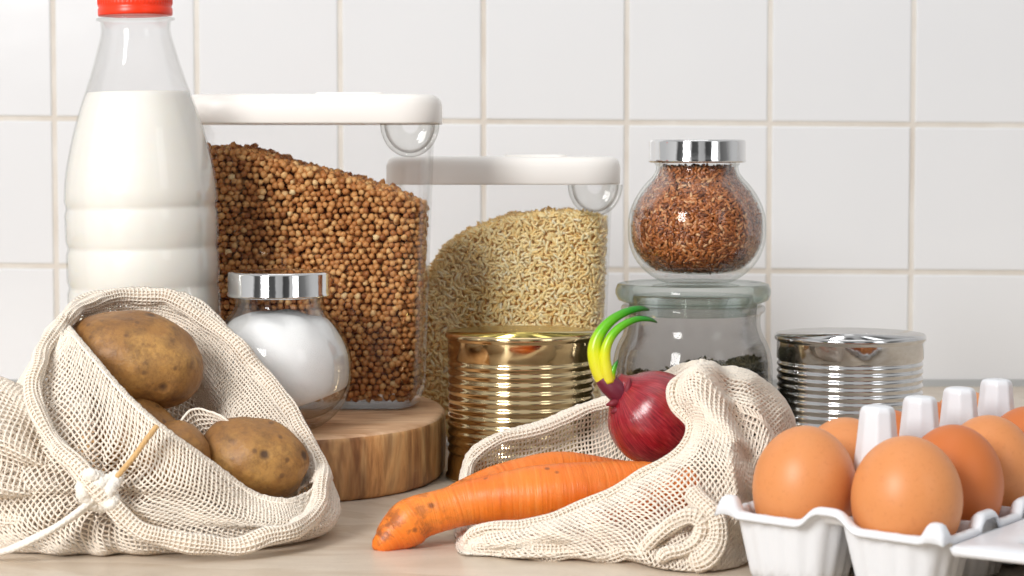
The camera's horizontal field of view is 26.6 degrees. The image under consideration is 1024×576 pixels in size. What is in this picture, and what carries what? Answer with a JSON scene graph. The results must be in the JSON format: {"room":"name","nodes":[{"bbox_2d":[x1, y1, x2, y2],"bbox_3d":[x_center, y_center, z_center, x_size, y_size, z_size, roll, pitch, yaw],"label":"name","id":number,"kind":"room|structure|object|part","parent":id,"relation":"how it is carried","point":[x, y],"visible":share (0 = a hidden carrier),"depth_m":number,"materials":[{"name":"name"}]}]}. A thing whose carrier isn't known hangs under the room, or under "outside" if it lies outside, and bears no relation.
{"room":"kitchen","nodes":[
{"label":"kitchen","id":0,"kind":"room"},
{"bbox_2d":[65,90,218,426],"bbox_3d":[-0.195,-0.016,1.146,0.078,0.174,0.078,-1,4,0],"label":"milk","id":1,"kind":"object","parent":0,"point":[140,196],"visible":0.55,"depth_m":1.11,"materials":[{"name":"white liquid"}]},
{"bbox_2d":[0,0,1023,378],"bbox_3d":[0.000,-0.444,1.637,2.700,1.156,0.052,0,4,0],"label":"wall","id":2,"kind":"structure","parent":0,"point":[883,168],"depth_m":1.63,"materials":[{"name":"tile"}]},
{"bbox_2d":[0,387,1023,575],"bbox_3d":[0.000,0.126,1.139,2.600,0.038,1.018,0,4,0],"label":"countertop","id":3,"kind":"structure","parent":2,"relation":"attached to","point":[346,549],"depth_m":0.95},
{"bbox_2d":[0,286,340,556],"bbox_3d":[-0.216,0.061,0.995,0.277,0.113,0.157,-1,4,-15],"label":"net bag","id":4,"kind":"object","parent":3,"relation":"on","point":[40,431],"visible":0.85,"depth_m":0.96,"materials":[{"name":"fabric"}]},
{"bbox_2d":[62,310,202,408],"bbox_3d":[-0.182,0.035,1.040,0.065,0.048,0.058,-1,4,-17],"label":"potato","id":5,"kind":"object","parent":4,"relation":"in","point":[148,354],"visible":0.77,"depth_m":1.02,"materials":[{"name":"brown food"}]},
{"bbox_2d":[94,398,174,485],"bbox_3d":[-0.176,0.072,1.025,0.043,0.042,0.040,1,4,9],"label":"potato","id":6,"kind":"object","parent":4,"relation":"in","point":[162,415],"visible":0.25,"depth_m":1.01,"materials":[{"name":"brown food"}]},
{"bbox_2d":[144,420,210,487],"bbox_3d":[-0.153,0.076,0.994,0.029,0.031,0.030,2,4,32],"label":"potato","id":7,"kind":"object","parent":4,"relation":"in","point":[188,432],"visible":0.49,"depth_m":0.98,"materials":[{"name":"brown food"}]},
{"bbox_2d":[204,417,308,498],"bbox_3d":[-0.120,0.080,1.012,0.048,0.039,0.046,2,4,29],"label":"potato","id":8,"kind":"object","parent":4,"relation":"in","point":[262,454],"visible":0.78,"depth_m":1.00,"materials":[{"name":"brown food"}]},
{"bbox_2d":[51,393,445,504],"bbox_3d":[-0.145,0.085,1.212,0.217,0.034,0.244,0,4,0],"label":"wooden board","id":9,"kind":"object","parent":3,"relation":"on","point":[374,449],"visible":0.29,"depth_m":1.14,"materials":[{"name":"brown wood"}]},
{"bbox_2d":[97,0,172,17],"bbox_3d":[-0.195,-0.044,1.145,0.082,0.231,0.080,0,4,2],"label":"cap","id":10,"kind":"object","parent":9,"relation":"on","point":[106,8],"visible":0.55,"depth_m":1.12,"materials":[{"name":"red plastic"}]},
{"bbox_2d":[227,268,330,299],"bbox_3d":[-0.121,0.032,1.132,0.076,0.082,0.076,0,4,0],"label":"lid","id":11,"kind":"object","parent":9,"relation":"on","point":[270,283],"visible":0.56,"depth_m":1.11,"materials":[{"name":"silver metal"}]},
{"bbox_2d":[211,309,348,410],"bbox_3d":[-0.121,0.037,1.133,0.072,0.052,0.072,0,4,0],"label":"salt","id":12,"kind":"object","parent":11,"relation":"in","point":[305,353],"visible":0.67,"depth_m":1.11,"materials":[{"name":"white food"}]},
{"bbox_2d":[191,92,441,124],"bbox_3d":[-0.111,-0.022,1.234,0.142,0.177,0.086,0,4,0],"label":"lid","id":13,"kind":"object","parent":9,"relation":"on","point":[320,108],"visible":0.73,"depth_m":1.19,"materials":[{"name":"white plastic"}]},
{"bbox_2d":[206,141,429,402],"bbox_3d":[-0.111,-0.010,1.235,0.128,0.147,0.076,0,4,0],"label":"buckwheat","id":14,"kind":"object","parent":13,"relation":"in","point":[274,209],"visible":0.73,"depth_m":1.20,"materials":[{"name":"brown food"}]},
{"bbox_2d":[386,155,619,184],"bbox_3d":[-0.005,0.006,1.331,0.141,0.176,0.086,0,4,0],"label":"lid","id":15,"kind":"object","parent":3,"relation":"on","point":[507,169],"visible":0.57,"depth_m":1.28,"materials":[{"name":"white plastic"}]},
{"bbox_2d":[416,206,607,439],"bbox_3d":[-0.005,0.021,1.332,0.127,0.141,0.075,0,4,0],"label":"rice","id":16,"kind":"object","parent":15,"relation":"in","point":[546,266],"visible":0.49,"depth_m":1.30,"materials":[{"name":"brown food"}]},
{"bbox_2d":[445,325,593,481],"bbox_3d":[0.005,0.064,1.187,0.083,0.080,0.083,0,4,0],"label":"tin can","id":17,"kind":"object","parent":3,"relation":"on","point":[500,378],"visible":0.7,"depth_m":1.15,"materials":[{"name":"gold metal"}]},
{"bbox_3d":[0.005,0.026,1.184,0.081,0.005,0.081,0,4,0],"label":"can lid","id":18,"kind":"part","parent":17,"relation":"part of","materials":[{"name":"gold metal"}]},
{"bbox_2d":[454,359,796,572],"bbox_3d":[0.057,0.074,1.013,0.170,0.084,0.201,0,4,0],"label":"net bag","id":19,"kind":"object","parent":3,"relation":"on","point":[559,536],"visible":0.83,"depth_m":0.95,"materials":[{"name":"fabric"}]},
{"bbox_2d":[447,451,624,486],"bbox_3d":[0.018,0.090,1.042,0.116,0.023,0.022,-1,4,-15],"label":"carrot","id":20,"kind":"object","parent":19,"relation":"in","point":[556,457],"visible":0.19,"depth_m":1.04,"materials":[{"name":"orange food"}]},
{"bbox_2d":[372,461,700,550],"bbox_3d":[0.012,0.099,0.987,0.153,0.039,0.030,-1,4,-12],"label":"carrot","id":21,"kind":"object","parent":19,"relation":"in","point":[529,491],"visible":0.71,"depth_m":0.98,"materials":[{"name":"orange food"}]},
{"bbox_2d":[587,306,697,461],"bbox_3d":[0.067,0.046,1.036,0.049,0.077,0.046,2,4,28],"label":"onion","id":22,"kind":"object","parent":19,"relation":"in","point":[642,425],"visible":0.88,"depth_m":1.02,"materials":[{"name":"red food"}]},
{"bbox_3d":[0.068,0.062,1.036,0.045,0.045,0.046,0,4,0],"label":"bulb","id":23,"kind":"part","parent":22,"relation":"part of","materials":[{"name":"red food"}]},
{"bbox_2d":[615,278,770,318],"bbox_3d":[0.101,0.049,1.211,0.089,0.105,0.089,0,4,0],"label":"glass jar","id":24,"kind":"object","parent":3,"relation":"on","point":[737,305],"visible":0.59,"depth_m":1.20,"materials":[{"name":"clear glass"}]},
{"bbox_2d":[626,354,767,464],"bbox_3d":[0.101,0.066,1.212,0.084,0.058,0.085,2,4,33],"label":"dried herbs","id":25,"kind":"object","parent":24,"relation":"in","point":[753,363],"visible":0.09,"depth_m":1.21,"materials":[{"name":"grey"}]},
{"bbox_2d":[774,327,926,431],"bbox_3d":[0.184,0.064,1.187,0.082,0.079,0.082,0,4,0],"label":"tin can","id":26,"kind":"object","parent":3,"relation":"on","point":[824,375],"visible":0.56,"depth_m":1.15,"materials":[{"name":"silver metal"}]},
{"bbox_3d":[0.184,0.027,1.184,0.080,0.005,0.080,0,4,0],"label":"lid","id":27,"kind":"part","parent":26,"relation":"part of","materials":[{"name":"metal"}]},
{"bbox_2d":[714,378,1023,575],"bbox_3d":[0.239,0.083,0.928,0.223,0.071,0.228,3,4,35],"label":"egg carton","id":28,"kind":"object","parent":3,"relation":"on","point":[826,541],"visible":0.7,"depth_m":0.89,"materials":[{"name":"white plastic"}]},
{"bbox_2d":[752,426,854,518],"bbox_3d":[0.122,0.086,0.907,0.043,0.058,0.043,2,4,27],"label":"egg","id":29,"kind":"object","parent":28,"relation":"in","point":[802,469],"visible":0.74,"depth_m":0.89,"materials":[{"name":"orange food"}]},
{"bbox_2d":[818,417,858,464],"bbox_3d":[0.145,0.085,0.943,0.042,0.057,0.042,2,4,28],"label":"egg","id":30,"kind":"object","parent":28,"relation":"in","point":[845,429],"visible":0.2,"depth_m":0.93,"materials":[{"name":"orange food"}]},
{"bbox_2d":[895,410,901,435],"bbox_3d":[0.169,0.083,0.976,0.042,0.056,0.042,-2,4,-15],"label":"egg","id":31,"kind":"object","parent":28,"relation":"in","point":[897,413],"visible":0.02,"depth_m":0.96,"materials":[{"name":"orange food"}]},
{"bbox_2d":[851,436,962,534],"bbox_3d":[0.160,0.088,0.879,0.045,0.057,0.045,2,4,27],"label":"egg","id":32,"kind":"object","parent":28,"relation":"in","point":[903,484],"visible":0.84,"depth_m":0.86,"materials":[{"name":"orange food"}]},
{"bbox_2d":[937,402,941,422],"bbox_3d":[0.195,0.081,1.013,0.042,0.056,0.042,2,4,26],"label":"egg","id":33,"kind":"object","parent":28,"relation":"in","point":[939,404],"visible":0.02,"depth_m":1.00,"materials":[{"name":"orange food"}]},
{"bbox_2d":[940,392,978,407],"bbox_3d":[0.219,0.078,1.046,0.042,0.057,0.042,-1,4,-29],"label":"egg","id":34,"kind":"object","parent":28,"relation":"in","point":[977,393],"visible":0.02,"depth_m":1.04,"materials":[{"name":"orange food"}]},
{"bbox_2d":[922,424,1003,520],"bbox_3d":[0.186,0.086,0.914,0.042,0.058,0.042,2,4,28],"label":"egg","id":35,"kind":"object","parent":28,"relation":"in","point":[977,464],"visible":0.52,"depth_m":0.90,"materials":[{"name":"orange food"}]},
{"bbox_3d":[0.281,0.107,0.899,0.119,0.023,0.228,3,4,35],"label":"lid","id":36,"kind":"part","parent":28,"relation":"part of","materials":[{"name":"white plastic"}]},
{"bbox_2d":[962,415,1023,506],"bbox_3d":[0.209,0.084,0.949,0.042,0.057,0.042,2,4,28],"label":"egg","id":37,"kind":"object","parent":28,"relation":"in","point":[1006,438],"visible":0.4,"depth_m":0.93,"materials":[{"name":"orange food"}]},
{"bbox_2d":[1001,406,1023,431],"bbox_3d":[0.234,0.082,0.984,0.042,0.057,0.042,1,3,19],"label":"egg","id":38,"kind":"object","parent":28,"relation":"in","point":[1016,416],"visible":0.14,"depth_m":0.97,"materials":[{"name":"orange food"}]},
{"bbox_2d":[9,379,1023,386],"bbox_3d":[0.000,0.072,1.642,2.600,0.005,0.004,0,4,0],"label":"trim","id":39,"kind":"structure","parent":2,"relation":"attached to","point":[926,382],"depth_m":1.64,"materials":[{"name":"grey"}]},
{"bbox_2d":[631,163,761,274],"bbox_3d":[0.102,-0.038,1.205,0.073,0.062,0.073,0,4,5],"label":"seed","id":40,"kind":"object","parent":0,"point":[695,218],"visible":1,"depth_m":1.18,"materials":[{"name":"brown food"}]},
{"bbox_2d":[648,139,745,162],"bbox_3d":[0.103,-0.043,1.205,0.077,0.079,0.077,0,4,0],"label":"lid","id":41,"kind":"object","parent":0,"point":[660,150],"visible":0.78,"depth_m":1.18,"materials":[{"name":"silver metal"}]}
]}

